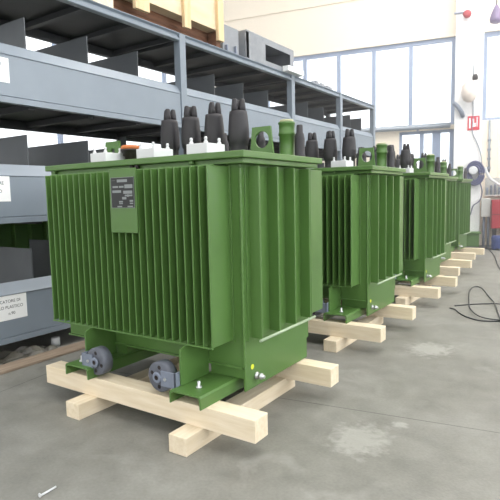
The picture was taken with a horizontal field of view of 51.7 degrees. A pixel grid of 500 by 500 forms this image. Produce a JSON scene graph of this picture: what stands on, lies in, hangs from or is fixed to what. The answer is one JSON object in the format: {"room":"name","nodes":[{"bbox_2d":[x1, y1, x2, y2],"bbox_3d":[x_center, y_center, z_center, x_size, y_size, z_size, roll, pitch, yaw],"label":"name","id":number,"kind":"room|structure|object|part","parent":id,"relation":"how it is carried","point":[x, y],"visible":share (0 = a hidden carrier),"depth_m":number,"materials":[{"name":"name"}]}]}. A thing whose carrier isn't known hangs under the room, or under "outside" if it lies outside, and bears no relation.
{"room":"industrial warehouse","nodes":[
{"label":"industrial warehouse","id":0,"kind":"room"},
{"bbox_2d":[0,245,499,499],"bbox_3d":[2.213,0.856,3.970,21.000,0.200,23.000,3,7,34],"label":"floor","id":1,"kind":"structure","parent":0,"point":[413,414],"depth_m":2.67,"materials":[{"name":"concrete"}]},
{"bbox_2d":[0,221,48,247],"bbox_3d":[-2.947,-0.112,5.626,1.550,1.608,1.184,3,7,34],"label":"transformer","id":2,"kind":"object","parent":1,"relation":"on","point":[11,235],"visible":0.02,"depth_m":5.28,"materials":[{"name":"green metal"}]},
{"bbox_2d":[0,345,57,363],"bbox_3d":[-1.813,0.798,4.082,0.260,0.063,0.580,3,7,34],"label":"plastic film","id":3,"kind":"object","parent":1,"relation":"on","point":[6,356],"visible":0.96,"depth_m":4.07,"materials":[{"name":"grey plastic"}]},
{"bbox_2d":[0,340,84,374],"bbox_3d":[-1.363,0.785,4.341,0.160,0.019,2.150,3,7,34],"label":"plank","id":4,"kind":"object","parent":1,"relation":"on","point":[31,360],"visible":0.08,"depth_m":3.95,"materials":[{"name":"brown wood"}]},
{"bbox_2d":[38,486,56,497],"bbox_3d":[-0.842,1.003,2.149,0.018,0.017,0.080,3,7,34],"label":"nail","id":5,"kind":"object","parent":1,"relation":"on","point":[54,487],"visible":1,"depth_m":2.14,"materials":[{"name":"white metal"}]},
{"bbox_2d":[51,336,59,345],"bbox_3d":[-1.632,0.767,4.332,0.072,0.070,0.072,3,7,34],"label":"paper roll","id":6,"kind":"object","parent":1,"relation":"on","point":[55,340],"visible":0.93,"depth_m":4.31,"materials":[{"name":"white paper"}]},
{"bbox_2d":[0,0,374,345],"bbox_3d":[-0.194,-0.969,7.075,1.070,2.892,8.047,3,7,34],"label":"storage rack","id":7,"kind":"object","parent":1,"relation":"on","point":[54,89],"visible":0.6,"depth_m":4.81,"materials":[{"name":"grey metal"}]},
{"bbox_3d":[-1.343,-0.501,4.535,0.056,0.438,2.252,3,7,34],"label":"panel","id":8,"kind":"part","parent":7,"relation":"part of","materials":[{"name":"blue paint"}]},
{"bbox_3d":[-1.323,0.386,4.628,0.056,0.454,2.252,3,7,34],"label":"panel","id":9,"kind":"part","parent":7,"relation":"part of","materials":[{"name":"blue paint"}]},
{"bbox_3d":[-1.362,-1.380,4.444,0.056,0.435,2.252,3,7,34],"label":"panel","id":10,"kind":"part","parent":7,"relation":"part of","materials":[{"name":"blue paint"}]},
{"bbox_2d":[93,0,112,7],"bbox_3d":[-1.562,-2.261,4.700,0.670,0.227,0.220,3,7,34],"label":"block","id":11,"kind":"object","parent":7,"relation":"on","point":[109,3],"visible":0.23,"depth_m":4.55,"materials":[{"name":"brown wood"}]},
{"bbox_3d":[-1.478,-0.829,6.009,0.130,2.892,0.140,3,7,34],"label":"post","id":12,"kind":"part","parent":7,"relation":"part of","materials":[{"name":"grey metal"}]},
{"bbox_2d":[113,0,223,47],"bbox_3d":[-1.142,-2.794,5.481,0.960,1.107,1.580,3,7,34],"label":"wooden crate","id":13,"kind":"object","parent":7,"relation":"on","point":[202,20],"visible":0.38,"depth_m":5.45,"materials":[{"name":"brown wood"}]},
{"bbox_3d":[-0.701,-0.793,5.490,0.140,2.892,0.140,3,7,34],"label":"post","id":14,"kind":"part","parent":7,"relation":"part of","materials":[{"name":"metal"}]},
{"bbox_2d":[220,24,238,54],"bbox_3d":[-0.360,-2.481,6.178,0.410,0.307,0.320,3,7,34],"label":"plate","id":15,"kind":"object","parent":7,"relation":"on","point":[230,43],"visible":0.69,"depth_m":6.09,"materials":[{"name":"metal"}]},
{"bbox_3d":[-0.057,-1.610,6.382,0.056,0.435,2.256,3,7,34],"label":"panel","id":16,"kind":"part","parent":7,"relation":"part of","materials":[{"name":"blue paint"}]},
{"bbox_2d":[238,29,293,70],"bbox_3d":[-0.002,-2.591,6.985,0.700,0.342,1.190,3,7,34],"label":"box","id":17,"kind":"object","parent":7,"relation":"on","point":[252,46],"visible":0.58,"depth_m":6.67,"materials":[{"name":"white cardboard"}]},
{"bbox_3d":[0.605,-1.023,7.429,0.140,2.892,0.140,3,7,34],"label":"post","id":18,"kind":"part","parent":7,"relation":"part of","materials":[{"name":"grey metal"}]},
{"bbox_2d":[283,65,303,76],"bbox_3d":[0.605,-2.487,7.176,0.095,0.070,0.440,3,7,34],"label":"carton","id":19,"kind":"object","parent":7,"relation":"on","point":[289,69],"visible":1,"depth_m":7.10,"materials":[{"name":"cardboard"}]},
{"bbox_3d":[1.058,-1.807,8.036,0.056,0.435,1.565,3,7,34],"label":"panel","id":20,"kind":"part","parent":7,"relation":"part of","materials":[{"name":"blue paint"}]},
{"bbox_2d":[310,81,331,88],"bbox_3d":[1.018,-2.617,8.294,0.340,0.080,0.690,3,7,34],"label":"bundle","id":21,"kind":"object","parent":7,"relation":"on","point":[315,82],"visible":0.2,"depth_m":8.17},
{"bbox_3d":[1.528,-1.186,8.799,0.140,2.892,0.140,3,7,34],"label":"post","id":22,"kind":"part","parent":7,"relation":"part of","materials":[{"name":"grey metal"}]},
{"bbox_3d":[1.950,-1.964,9.361,0.056,0.435,1.458,3,7,34],"label":"panel","id":23,"kind":"part","parent":7,"relation":"part of","materials":[{"name":"blue paint"}]},
{"bbox_3d":[2.391,-1.338,10.080,0.140,2.892,0.140,3,7,34],"label":"post","id":24,"kind":"part","parent":7,"relation":"part of","materials":[{"name":"grey metal"}]},
{"bbox_2d":[46,357,338,456],"bbox_3d":[-0.395,0.803,3.100,1.545,0.200,1.055,3,7,34],"label":"pallet","id":25,"kind":"object","parent":1,"relation":"on","point":[240,417],"visible":0.71,"depth_m":2.83,"materials":[{"name":"brown wood"}]},
{"bbox_2d":[45,98,322,410],"bbox_3d":[-0.455,-0.117,3.213,1.550,1.608,1.184,3,7,34],"label":"transformer","id":26,"kind":"object","parent":25,"relation":"on","point":[211,253],"visible":1,"depth_m":2.78,"materials":[{"name":"green metal"}]},
{"bbox_3d":[-0.932,0.547,3.117,0.106,0.196,0.225,3,7,34],"label":"gusset plate","id":27,"kind":"part","parent":26,"relation":"part of","materials":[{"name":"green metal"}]},
{"bbox_2d":[110,177,134,207],"bbox_3d":[-0.678,-0.305,2.741,0.176,0.163,0.001,3,7,34],"label":"nameplate","id":28,"kind":"object","parent":26,"relation":"attached to","point":[122,189],"depth_m":2.74,"materials":[{"name":"grey metal"}]},
{"bbox_3d":[-0.703,0.461,2.872,1.257,0.008,0.010,3,7,34],"label":"fin rail","id":29,"kind":"part","parent":26,"relation":"part of","materials":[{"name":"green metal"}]},
{"bbox_3d":[-0.699,-0.432,2.816,1.257,0.008,0.010,3,7,34],"label":"fin rail","id":30,"kind":"part","parent":26,"relation":"part of","materials":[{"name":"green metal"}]},
{"bbox_3d":[-0.435,-0.531,3.223,1.540,0.034,0.855,3,7,34],"label":"lid","id":31,"kind":"part","parent":26,"relation":"part of","materials":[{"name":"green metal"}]},
{"bbox_3d":[-0.424,0.032,3.279,1.400,1.047,0.710,3,7,34],"label":"tank","id":32,"kind":"part","parent":26,"relation":"part of","materials":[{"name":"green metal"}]},
{"bbox_3d":[-0.289,0.578,2.687,0.012,0.196,0.225,3,7,34],"label":"gusset plate","id":33,"kind":"part","parent":26,"relation":"part of","materials":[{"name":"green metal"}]},
{"bbox_3d":[0.159,0.569,2.932,0.012,0.265,0.680,3,7,34],"label":"skirt plate","id":34,"kind":"part","parent":26,"relation":"part of","materials":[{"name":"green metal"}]},
{"bbox_3d":[0.225,0.435,2.888,0.015,0.014,0.615,3,7,34],"label":"fin rail","id":35,"kind":"part","parent":26,"relation":"part of","materials":[{"name":"green metal"}]},
{"bbox_2d":[308,298,415,352],"bbox_3d":[0.566,0.621,4.643,1.545,0.200,1.055,3,7,34],"label":"pallet","id":36,"kind":"object","parent":1,"relation":"on","point":[341,334],"visible":0.45,"depth_m":4.10,"materials":[{"name":"brown wood"}]},
{"bbox_2d":[294,129,405,323],"bbox_3d":[0.536,-0.304,4.801,1.550,1.608,1.184,3,7,34],"label":"transformer","id":37,"kind":"object","parent":36,"relation":"on","point":[362,204],"visible":0.45,"depth_m":4.24,"materials":[{"name":"green metal"}]},
{"bbox_3d":[0.702,0.391,4.275,0.012,0.196,0.225,3,7,34],"label":"gusset plate","id":38,"kind":"part","parent":37,"relation":"part of","materials":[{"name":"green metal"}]},
{"bbox_3d":[0.288,0.274,4.460,1.257,0.008,0.010,3,7,34],"label":"fin rail","id":39,"kind":"part","parent":37,"relation":"part of","materials":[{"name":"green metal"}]},
{"bbox_3d":[0.557,-0.718,4.811,1.540,0.034,0.855,3,7,34],"label":"lid","id":40,"kind":"part","parent":37,"relation":"part of","materials":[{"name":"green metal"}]},
{"bbox_3d":[0.568,-0.155,4.867,1.400,1.047,0.710,3,7,34],"label":"tank","id":41,"kind":"part","parent":37,"relation":"part of","materials":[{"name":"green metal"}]},
{"bbox_3d":[1.151,0.382,4.520,0.012,0.265,0.680,3,7,34],"label":"skirt plate","id":42,"kind":"part","parent":37,"relation":"part of","materials":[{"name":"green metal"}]},
{"bbox_3d":[1.216,0.248,4.475,0.015,0.014,0.615,3,7,34],"label":"fin rail","id":43,"kind":"part","parent":37,"relation":"part of","materials":[{"name":"green metal"}]},
{"bbox_2d":[394,275,457,304],"bbox_3d":[1.564,0.437,6.196,1.545,0.200,1.055,3,7,34],"label":"pallet","id":44,"kind":"object","parent":1,"relation":"on","point":[407,294],"visible":0.45,"depth_m":5.63,"materials":[{"name":"brown wood"}]},
{"bbox_2d":[356,144,448,286],"bbox_3d":[1.526,-0.486,6.342,1.550,1.608,1.184,3,7,34],"label":"transformer","id":45,"kind":"object","parent":44,"relation":"on","point":[424,189],"visible":0.42,"depth_m":5.78,"materials":[{"name":"green metal"}]},
{"bbox_3d":[1.692,0.209,5.816,0.012,0.196,0.225,3,7,34],"label":"gusset plate","id":46,"kind":"part","parent":45,"relation":"part of","materials":[{"name":"green metal"}]},
{"bbox_3d":[1.557,-0.337,6.408,1.400,1.047,0.710,3,7,34],"label":"tank","id":47,"kind":"part","parent":45,"relation":"part of","materials":[{"name":"green metal"}]},
{"bbox_3d":[1.546,-0.900,6.351,1.540,0.034,0.855,3,7,34],"label":"lid","id":48,"kind":"part","parent":45,"relation":"part of","materials":[{"name":"green metal"}]},
{"bbox_3d":[2.140,0.200,6.061,0.012,0.265,0.680,3,7,34],"label":"skirt plate","id":49,"kind":"part","parent":45,"relation":"part of","materials":[{"name":"green metal"}]},
{"bbox_2d":[439,259,471,275],"bbox_3d":[2.365,0.268,7.653,1.545,0.200,1.055,3,7,34],"label":"pallet","id":50,"kind":"object","parent":1,"relation":"on","point":[451,267],"visible":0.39,"depth_m":7.57,"materials":[{"name":"brown wood"}]},
{"bbox_2d":[395,153,458,262],"bbox_3d":[2.264,-0.663,7.884,1.550,1.608,1.184,3,7,34],"label":"transformer","id":51,"kind":"object","parent":50,"relation":"on","point":[450,184],"visible":0.11,"depth_m":7.65,"materials":[{"name":"green metal"}]},
{"bbox_3d":[2.878,0.023,7.603,0.012,0.265,0.680,3,7,34],"label":"skirt plate","id":52,"kind":"part","parent":51,"relation":"part of","materials":[{"name":"green metal"}]},
{"bbox_2d":[450,247,484,259],"bbox_3d":[3.260,0.086,9.215,1.545,0.200,1.055,3,7,34],"label":"pallet","id":53,"kind":"object","parent":1,"relation":"on","point":[465,253],"visible":0.32,"depth_m":8.64,"materials":[{"name":"brown wood"}]},
{"bbox_2d":[434,159,472,251],"bbox_3d":[3.163,-0.847,9.461,1.550,1.608,1.184,3,7,34],"label":"transformer","id":54,"kind":"object","parent":53,"relation":"on","point":[463,185],"visible":0.17,"depth_m":8.97,"materials":[{"name":"green metal"}]},
{"bbox_3d":[3.195,-0.698,9.527,1.400,1.047,0.710,3,7,34],"label":"tank","id":55,"kind":"part","parent":54,"relation":"part of","materials":[{"name":"green metal"}]},
{"bbox_3d":[3.777,-0.161,9.180,0.012,0.265,0.680,3,7,34],"label":"skirt plate","id":56,"kind":"part","parent":54,"relation":"part of","materials":[{"name":"green metal"}]},
{"bbox_3d":[3.184,-1.260,9.471,1.540,0.034,0.855,3,7,34],"label":"lid","id":57,"kind":"part","parent":54,"relation":"part of","materials":[{"name":"green metal"}]},
{"bbox_2d":[466,231,480,246],"bbox_3d":[4.684,-0.235,11.325,0.690,0.340,0.320,1,6,22],"label":"box","id":58,"kind":"object","parent":1,"relation":"on","point":[473,237],"visible":0.45,"depth_m":11.13,"materials":[{"name":"metal"}]},
{"bbox_2d":[450,286,499,321],"bbox_3d":[2.444,0.574,5.520,0.687,0.031,2.193,-1,6,7],"label":"cable","id":59,"kind":"object","parent":1,"relation":"on","point":[494,303],"visible":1,"depth_m":5.30,"materials":[{"name":"black rubber"}]},
{"bbox_2d":[466,246,499,250],"bbox_3d":[4.889,-0.030,10.758,1.704,0.040,0.243,4,8,43],"label":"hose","id":60,"kind":"object","parent":1,"relation":"on","point":[466,246],"visible":0.46,"depth_m":10.84,"materials":[{"name":"grey rubber"}]},
{"bbox_2d":[481,198,490,246],"bbox_3d":[5.108,-0.593,11.195,0.180,1.060,0.220,1,6,22],"label":"switch box","id":61,"kind":"object","parent":1,"relation":"on","point":[485,202],"visible":0.98,"depth_m":11.10,"materials":[{"name":"grey metal"}]},
{"bbox_3d":[5.089,-0.396,11.236,0.046,0.660,0.046,5,8,45],"label":"leg","id":62,"kind":"part","parent":61,"relation":"part of","materials":[{"name":"metal"}]},
{"bbox_3d":[5.172,-0.394,11.202,0.046,0.660,0.046,-1,6,0],"label":"leg","id":63,"kind":"part","parent":61,"relation":"part of","materials":[{"name":"metal"}]},
{"bbox_2d":[490,200,499,235],"bbox_3d":[5.658,-0.566,11.009,0.940,1.020,0.510,1,6,22],"label":"base cabinet","id":64,"kind":"object","parent":1,"relation":"on","point":[495,204],"visible":0.77,"depth_m":10.92,"materials":[{"name":"metal"}]},
{"bbox_2d":[491,235,499,249],"bbox_3d":[5.142,-0.149,10.644,0.300,0.290,0.300,1,6,22],"label":"drum","id":65,"kind":"object","parent":1,"relation":"on","point":[495,239],"visible":0.97,"depth_m":10.56,"materials":[{"name":"blue plastic"}]},
{"bbox_2d":[223,0,499,244],"bbox_3d":[5.933,-4.336,11.040,16.000,8.500,0.301,1,6,22],"label":"wall","id":66,"kind":"structure","parent":0,"point":[356,24],"depth_m":12.15,"materials":[{"name":"beige paint"}]},
{"bbox_2d":[224,0,353,21],"bbox_3d":[1.478,-5.921,12.526,6.570,0.060,0.029,1,6,22],"label":"trim","id":67,"kind":"structure","parent":66,"relation":"attached to","point":[336,1],"depth_m":12.74,"materials":[{"name":"beige paint"}]},
{"bbox_2d":[268,37,455,128],"bbox_3d":[2.520,-3.835,12.456,4.530,1.920,0.082,1,6,22],"label":"window","id":68,"kind":"structure","parent":66,"relation":"in","point":[410,45],"depth_m":12.01,"materials":[{"name":"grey metal"}]},
{"bbox_2d":[361,122,450,132],"bbox_3d":[2.460,-2.830,12.400,4.400,0.135,0.153,1,6,22],"label":"pipe","id":69,"kind":"object","parent":66,"relation":"attached to","point":[436,125],"visible":0.34,"depth_m":11.83,"materials":[{"name":"silver metal"}]},
{"bbox_2d":[399,129,453,175],"bbox_3d":[4.104,-1.444,12.048,1.200,2.620,0.080,1,6,22],"label":"door","id":70,"kind":"structure","parent":66,"relation":"in","point":[436,134],"depth_m":11.83,"materials":[{"name":"grey metal"}]},
{"bbox_2d":[487,120,490,171],"bbox_3d":[5.266,-2.277,11.349,0.070,1.130,0.064,1,6,22],"label":"conduit","id":71,"kind":"object","parent":66,"relation":"attached to","point":[489,131],"visible":0.98,"depth_m":11.33,"materials":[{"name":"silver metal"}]},
{"bbox_2d":[482,31,499,120],"bbox_3d":[6.777,-3.767,10.700,3.560,1.880,0.082,1,6,22],"label":"window","id":72,"kind":"structure","parent":66,"relation":"in","point":[496,33],"depth_m":11.31,"materials":[{"name":"grey metal"}]},
{"bbox_2d":[485,167,499,195],"bbox_3d":[5.702,-1.493,11.156,1.207,0.631,0.250,1,6,22],"label":"shelf","id":73,"kind":"object","parent":66,"relation":"attached to","point":[492,185],"visible":0.97,"depth_m":11.36,"materials":[{"name":"white metal"}]},
{"bbox_2d":[453,0,484,230],"bbox_3d":[4.761,-4.326,11.188,0.560,8.500,0.319,1,6,22],"label":"wall pier","id":74,"kind":"object","parent":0,"point":[469,31],"visible":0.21,"depth_m":11.13,"materials":[{"name":"white paint"}]},
{"bbox_2d":[452,102,464,117],"bbox_3d":[4.520,-3.043,11.180,0.264,0.346,0.153,1,6,22],"label":"pipe elbow","id":75,"kind":"object","parent":74,"relation":"attached to","point":[456,105],"visible":1,"depth_m":11.13,"materials":[{"name":"metal"}]},
{"bbox_2d":[454,10,471,17],"bbox_3d":[4.524,-5.002,10.967,0.345,0.170,0.123,1,6,22],"label":"bell","id":76,"kind":"object","parent":74,"relation":"attached to","point":[467,13],"visible":1,"depth_m":10.90,"materials":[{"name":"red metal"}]},
{"bbox_2d":[461,74,477,102],"bbox_3d":[4.651,-3.423,10.942,0.326,0.560,0.326,-4,6,-22],"label":"lamp","id":77,"kind":"object","parent":74,"relation":"attached to","point":[469,88],"visible":1,"depth_m":10.83,"materials":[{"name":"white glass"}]},
{"bbox_3d":[4.745,-3.644,10.870,0.120,0.110,0.117,1,6,22],"label":"knob","id":78,"kind":"part","parent":77,"relation":"part of","materials":[{"name":"plastic"}]},
{"bbox_2d":[467,116,479,130],"bbox_3d":[4.832,-2.745,11.153,0.240,0.300,0.016,1,6,22],"label":"sign","id":79,"kind":"object","parent":74,"relation":"attached to","point":[476,119],"visible":1,"depth_m":11.14,"materials":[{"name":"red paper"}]},
{"bbox_2d":[466,161,484,214],"bbox_3d":[4.876,-1.347,11.198,0.404,1.175,0.175,1,6,22],"label":"hose reel","id":80,"kind":"object","parent":74,"relation":"attached to","point":[472,167],"visible":0.88,"depth_m":11.12,"materials":[{"name":"grey plastic"}]},
{"bbox_2d":[472,60,481,162],"bbox_3d":[4.896,-2.910,11.088,0.238,2.301,0.029,2,7,27],"label":"wire","id":81,"kind":"object","parent":74,"relation":"attached to","point":[474,60],"visible":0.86,"depth_m":11.13,"materials":[{"name":"metal"}]},
{"bbox_2d":[489,0,499,23],"bbox_3d":[5.091,-6.121,10.588,0.260,2.820,0.257,1,6,22],"label":"hanging lamp","id":82,"kind":"object","parent":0,"point":[495,15],"visible":1,"depth_m":10.65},
{"bbox_3d":[-6.099,-3.573,6.256,0.300,8.500,18.400,3,7,34],"label":"wall","id":83,"kind":"structure","parent":0,"visible":0},
{"bbox_2d":[52,43,166,143],"bbox_3d":[-4.544,-3.550,8.604,0.080,4.100,12.080,3,7,34],"label":"window","id":84,"kind":"structure","parent":83,"relation":"in","point":[60,139],"depth_m":9.99,"materials":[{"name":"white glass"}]}
]}

